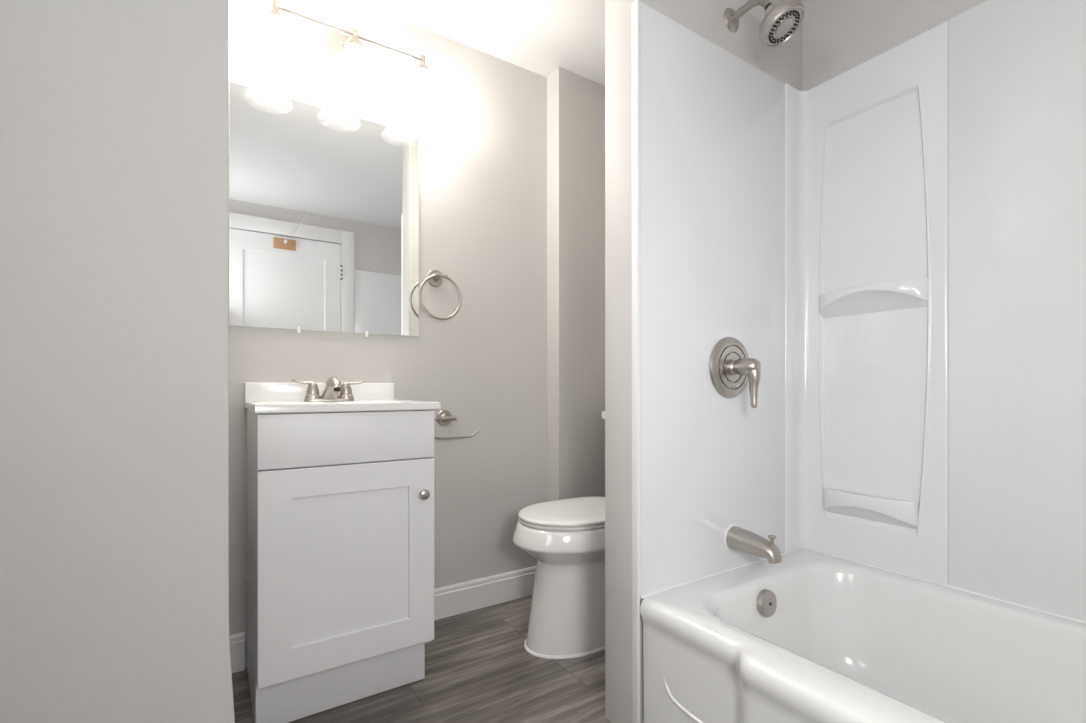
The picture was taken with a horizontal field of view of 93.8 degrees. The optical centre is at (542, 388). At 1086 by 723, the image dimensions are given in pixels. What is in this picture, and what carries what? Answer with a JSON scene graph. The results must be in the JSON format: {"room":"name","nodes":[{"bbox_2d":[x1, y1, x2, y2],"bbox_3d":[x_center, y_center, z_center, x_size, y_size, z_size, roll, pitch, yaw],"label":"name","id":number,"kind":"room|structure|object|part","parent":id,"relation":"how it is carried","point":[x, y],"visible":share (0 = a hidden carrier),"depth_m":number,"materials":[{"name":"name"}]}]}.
{"room":"bathroom","nodes":[
{"label":"bathroom","id":0,"kind":"room"},
{"bbox_2d":[229,0,546,667],"bbox_3d":[-0.583,-0.250,1.961,1.412,2.310,0.100,0,0,-33],"label":"wall","id":1,"kind":"structure","parent":0,"point":[481,127],"depth_m":2.04,"materials":[{"name":"beige paint"}]},
{"bbox_2d":[229,632,244,672],"bbox_3d":[-1.011,0.846,1.613,0.114,0.118,0.014,0,0,-33],"label":"baseboard","id":2,"kind":"structure","parent":1,"relation":"attached to","point":[237,641],"depth_m":1.63,"materials":[{"name":"white paint"}]},
{"bbox_2d":[244,382,393,400],"bbox_3d":[-0.761,0.010,1.772,0.482,0.062,0.019,0,0,-33],"label":"backsplash","id":3,"kind":"structure","parent":1,"relation":"attached to","point":[253,391],"depth_m":1.71,"materials":[{"name":"white ceramic"}]},
{"bbox_2d":[229,81,418,336],"bbox_3d":[-0.741,-0.593,1.794,0.624,0.780,0.004,0,0,-33],"label":"wall mirror","id":4,"kind":"object","parent":1,"relation":"attached to","point":[324,202],"visible":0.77,"depth_m":1.76,"materials":[{"name":"silver mirror"}]},
{"bbox_2d":[264,0,431,97],"bbox_3d":[-0.648,-1.147,1.735,0.628,0.270,0.208,0,0,-33],"label":"vanity light","id":5,"kind":"object","parent":1,"relation":"attached to","point":[345,49],"visible":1,"depth_m":1.71,"materials":[{"name":"white glass"}]},
{"bbox_2d":[264,0,287,50],"bbox_3d":[-0.831,-1.111,1.583,0.155,0.196,0.155,0,0,-33],"label":"shade","id":6,"kind":"object","parent":5,"relation":"attached to","point":[275,36],"depth_m":1.57,"materials":[{"name":"white glass"}]},
{"bbox_3d":[-0.664,-1.204,1.760,0.032,0.044,0.119,0,0,-33],"label":"arm","id":7,"kind":"part","parent":5,"relation":"part of","materials":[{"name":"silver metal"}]},
{"bbox_2d":[344,29,365,76],"bbox_3d":[-0.633,-1.111,1.713,0.155,0.196,0.155,0,0,-33],"label":"shade","id":8,"kind":"object","parent":5,"relation":"attached to","point":[354,62],"depth_m":1.70,"materials":[{"name":"white glass"}]},
{"bbox_2d":[413,54,431,97],"bbox_3d":[-0.435,-1.111,1.842,0.155,0.196,0.155,0,0,-33],"label":"shade","id":9,"kind":"object","parent":5,"relation":"attached to","point":[422,72],"depth_m":1.83,"materials":[{"name":"white glass"}]},
{"bbox_2d":[418,270,461,319],"bbox_3d":[-0.407,-0.367,1.976,0.175,0.204,0.068,0,0,-33],"label":"towel ring","id":10,"kind":"object","parent":1,"relation":"attached to","point":[434,278],"visible":1,"depth_m":1.97,"materials":[{"name":"silver metal"}]},
{"bbox_2d":[434,410,478,438],"bbox_3d":[-0.358,0.138,2.007,0.205,0.111,0.068,0,0,-33],"label":"toilet paper holder","id":11,"kind":"object","parent":1,"relation":"attached to","point":[444,417],"visible":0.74,"depth_m":2.00,"materials":[{"name":"silver metal"}]},
{"bbox_2d":[434,566,535,619],"bbox_3d":[-0.275,0.846,2.094,0.710,0.118,0.014,0,0,-33],"label":"baseboard","id":12,"kind":"structure","parent":1,"relation":"attached to","point":[463,597],"depth_m":2.10,"materials":[{"name":"white paint"}]},
{"bbox_2d":[0,0,801,722],"bbox_3d":[-0.380,-0.250,0.970,3.126,2.310,0.119,0,0,-33],"label":"wall","id":13,"kind":"structure","parent":0,"point":[114,114],"depth_m":0.75,"materials":[{"name":"beige paint"}]},
{"bbox_2d":[632,0,639,722],"bbox_3d":[0.238,-0.044,1.304,0.009,1.898,0.023,0,0,-33],"label":"trim","id":14,"kind":"structure","parent":13,"relation":"attached to","point":[636,4],"depth_m":1.29,"materials":[{"name":"white"}]},
{"bbox_2d":[724,0,804,47],"bbox_3d":[0.621,-1.042,1.426,0.117,0.178,0.214,0,0,-33],"label":"shower","id":15,"kind":"object","parent":13,"relation":"attached to","point":[781,20],"visible":1,"depth_m":1.38,"materials":[{"name":"silver metal"}]},
{"bbox_3d":[0.594,-1.082,1.455,0.027,0.064,0.135,0,0,-33],"label":"arm","id":16,"kind":"part","parent":15,"relation":"part of","materials":[{"name":"silver metal"}]},
{"bbox_2d":[232,595,611,722],"bbox_3d":[-0.222,0.935,0.637,3.226,0.060,2.710,0,0,-33],"label":"floor","id":17,"kind":"structure","parent":0,"point":[479,668],"depth_m":1.55,"materials":[{"name":"grey plastic"}]},
{"bbox_2d":[246,409,433,722],"bbox_3d":[-0.637,0.484,1.570,0.466,0.842,0.491,0,0,-33],"label":"vanity cabinet","id":18,"kind":"object","parent":17,"relation":"on","point":[340,576],"visible":1,"depth_m":1.39,"materials":[{"name":"white paint"}]},
{"bbox_2d":[244,382,440,413],"bbox_3d":[-0.637,0.064,1.582,0.482,0.172,0.473,0,0,-33],"label":"washbasin","id":19,"kind":"object","parent":18,"relation":"in","point":[259,397],"visible":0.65,"depth_m":1.64,"materials":[{"name":"white ceramic"}]},
{"bbox_2d":[244,399,440,413],"bbox_3d":[-0.637,0.094,1.582,0.482,0.110,0.473,0,0,-33],"label":"countertop","id":20,"kind":"structure","parent":18,"relation":"on","point":[258,407],"depth_m":1.41,"materials":[{"name":"white stone"}]},
{"bbox_2d":[291,377,365,401],"bbox_3d":[-0.712,0.000,1.691,0.177,0.081,0.177,0,0,10],"label":"faucet","id":21,"kind":"object","parent":20,"relation":"on","point":[334,385],"visible":1,"depth_m":1.66,"materials":[{"name":"silver metal"}]},
{"bbox_3d":[-0.782,-0.022,1.654,0.071,0.026,0.013,0,0,-38],"label":"lever","id":22,"kind":"part","parent":21,"relation":"part of","materials":[{"name":"silver metal"}]},
{"bbox_3d":[-0.757,0.004,1.673,0.047,0.056,0.047,0,0,-33],"label":"handle","id":23,"kind":"part","parent":21,"relation":"part of","materials":[{"name":"silver metal"}]},
{"bbox_3d":[-0.714,0.036,1.702,0.157,0.010,0.052,0,0,-33],"label":"plate","id":24,"kind":"part","parent":21,"relation":"part of","materials":[{"name":"silver metal"}]},
{"bbox_3d":[-0.686,-0.003,1.659,0.062,0.075,0.149,0,0,-33],"label":"spout","id":25,"kind":"part","parent":21,"relation":"part of","materials":[{"name":"silver metal"}]},
{"bbox_3d":[-0.670,0.004,1.730,0.047,0.056,0.047,0,0,-33],"label":"handle","id":26,"kind":"part","parent":21,"relation":"part of","materials":[{"name":"silver metal"}]},
{"bbox_3d":[-0.643,-0.022,1.745,0.071,0.026,0.013,0,0,-28],"label":"lever","id":27,"kind":"part","parent":21,"relation":"part of","materials":[{"name":"silver metal"}]},
{"bbox_3d":[-0.522,0.133,1.399,0.462,0.138,0.019,0,0,-33],"label":"drawer","id":28,"kind":"part","parent":18,"relation":"part of","materials":[{"name":"white paint"}]},
{"bbox_3d":[-0.522,0.477,1.399,0.462,0.542,0.019,0,0,-33],"label":"door","id":29,"kind":"part","parent":18,"relation":"part of","materials":[{"name":"white paint"}]},
{"bbox_3d":[-0.347,0.307,1.484,0.030,0.030,0.030,0,0,-33],"label":"knob","id":30,"kind":"part","parent":18,"relation":"part of","materials":[{"name":"silver metal"}]},
{"bbox_2d":[513,411,604,658],"bbox_3d":[0.227,0.498,1.929,0.744,0.812,0.450,0,0,-33],"label":"toilet","id":31,"kind":"object","parent":17,"relation":"on","point":[566,537],"visible":0.5,"depth_m":1.73,"materials":[{"name":"white ceramic"}]},
{"bbox_3d":[0.173,0.686,1.894,0.616,0.433,0.368,0,0,-33],"label":"bowl","id":32,"kind":"part","parent":31,"relation":"part of","materials":[{"name":"white ceramic"}]},
{"bbox_3d":[0.136,0.446,1.869,0.480,0.019,0.344,0,0,-33],"label":"lid","id":33,"kind":"part","parent":31,"relation":"part of","materials":[{"name":"white plastic"}]},
{"bbox_3d":[0.134,0.463,1.869,0.473,0.012,0.338,0,0,-33],"label":"seat","id":34,"kind":"part","parent":31,"relation":"part of","materials":[{"name":"white plastic"}]},
{"bbox_2d":[640,549,1085,722],"bbox_3d":[0.967,0.719,0.851,0.784,0.372,1.541,0,0,-33],"label":"bathtub","id":35,"kind":"object","parent":17,"relation":"on","point":[844,641],"visible":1,"depth_m":1.26,"materials":[{"name":"white ceramic"}]},
{"bbox_2d":[757,589,776,616],"bbox_3d":[0.621,0.593,1.407,0.072,0.072,0.022,0,0,-33],"label":"overflow plate","id":36,"kind":"object","parent":35,"relation":"attached to","point":[767,601],"visible":1,"depth_m":1.40,"materials":[{"name":"silver metal"}]},
{"bbox_2d":[356,0,604,85],"bbox_3d":[-0.222,-1.435,0.637,3.226,0.060,2.710,0,0,-33],"label":"ceiling","id":37,"kind":"structure","parent":0,"point":[540,37],"depth_m":1.97,"materials":[{"name":"white paint"}]},
{"bbox_2d":[547,67,604,501],"bbox_3d":[0.228,-0.250,2.435,0.504,2.310,0.194,0,0,-33],"label":"wall","id":38,"kind":"structure","parent":0,"point":[575,102],"depth_m":2.27,"materials":[{"name":"beige paint"}]},
{"bbox_2d":[802,0,986,90],"bbox_3d":[1.373,-0.250,1.054,0.100,2.310,1.660,0,0,-33],"label":"wall","id":39,"kind":"structure","parent":0,"point":[838,36],"depth_m":1.58,"materials":[{"name":"beige paint"}]},
{"bbox_2d":[640,0,1085,621],"bbox_3d":[0.987,-0.232,0.861,0.770,1.530,1.567,0,0,-33],"label":"tub surround","id":40,"kind":"object","parent":39,"relation":"attached to","point":[897,240],"visible":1,"depth_m":1.40,"materials":[{"name":"white plastic"}]},
{"bbox_3d":[0.515,-0.230,1.480,0.660,1.526,0.007,0,0,-33],"label":"faucet panel","id":41,"kind":"part","parent":40,"relation":"part of","materials":[{"name":"white plastic"}]},
{"bbox_2d":[709,337,760,407],"bbox_3d":[0.574,-0.050,1.454,0.180,0.206,0.100,0,0,-33],"label":"shower valve","id":42,"kind":"object","parent":40,"relation":"attached to","point":[731,368],"visible":1,"depth_m":1.46,"materials":[{"name":"silver metal"}]},
{"bbox_3d":[0.561,-0.063,1.474,0.046,0.046,0.028,0,0,-33],"label":"stem","id":43,"kind":"part","parent":42,"relation":"part of","materials":[{"name":"silver metal"}]},
{"bbox_3d":[0.585,-0.018,1.439,0.050,0.141,0.062,0,0,-33],"label":"lever","id":44,"kind":"part","parent":42,"relation":"part of","materials":[{"name":"silver metal"}]},
{"bbox_2d":[724,525,781,563],"bbox_3d":[0.601,0.439,1.441,0.075,0.075,0.152,0,0,-33],"label":"tub spout","id":45,"kind":"object","parent":40,"relation":"attached to","point":[736,538],"visible":1,"depth_m":1.43,"materials":[{"name":"silver metal"}]},
{"bbox_3d":[0.630,0.416,1.397,0.022,0.029,0.022,0,0,-33],"label":"diverter knob","id":46,"kind":"part","parent":45,"relation":"part of","materials":[{"name":"silver metal"}]},
{"bbox_2d":[640,549,1085,623],"bbox_3d":[0.983,0.534,0.865,0.749,0.008,1.542,0,0,-33],"label":"trim","id":47,"kind":"structure","parent":40,"relation":"attached to","point":[753,562],"depth_m":1.36,"materials":[{"name":"white plastic"}]},
{"bbox_3d":[0.943,-0.230,1.518,0.108,1.526,0.408,0,0,-33],"label":"corner panel","id":48,"kind":"part","parent":40,"relation":"part of","materials":[{"name":"white plastic"}]},
{"bbox_2d":[823,488,918,528],"bbox_3d":[0.966,0.357,1.527,0.052,0.080,0.262,0,0,-33],"label":"shelf","id":49,"kind":"object","parent":40,"relation":"attached to","point":[882,509],"depth_m":1.51,"materials":[{"name":"white plastic"}]},
{"bbox_2d":[819,278,927,317],"bbox_3d":[0.969,-0.269,1.523,0.052,0.077,0.299,0,0,-33],"label":"shelf","id":50,"kind":"object","parent":40,"relation":"attached to","point":[896,296],"depth_m":1.50,"materials":[{"name":"white plastic"}]},
{"bbox_3d":[1.410,-0.232,0.898,0.009,1.530,1.142,0,0,-33],"label":"long panel","id":51,"kind":"part","parent":40,"relation":"part of","materials":[{"name":"white plastic"}]}
]}

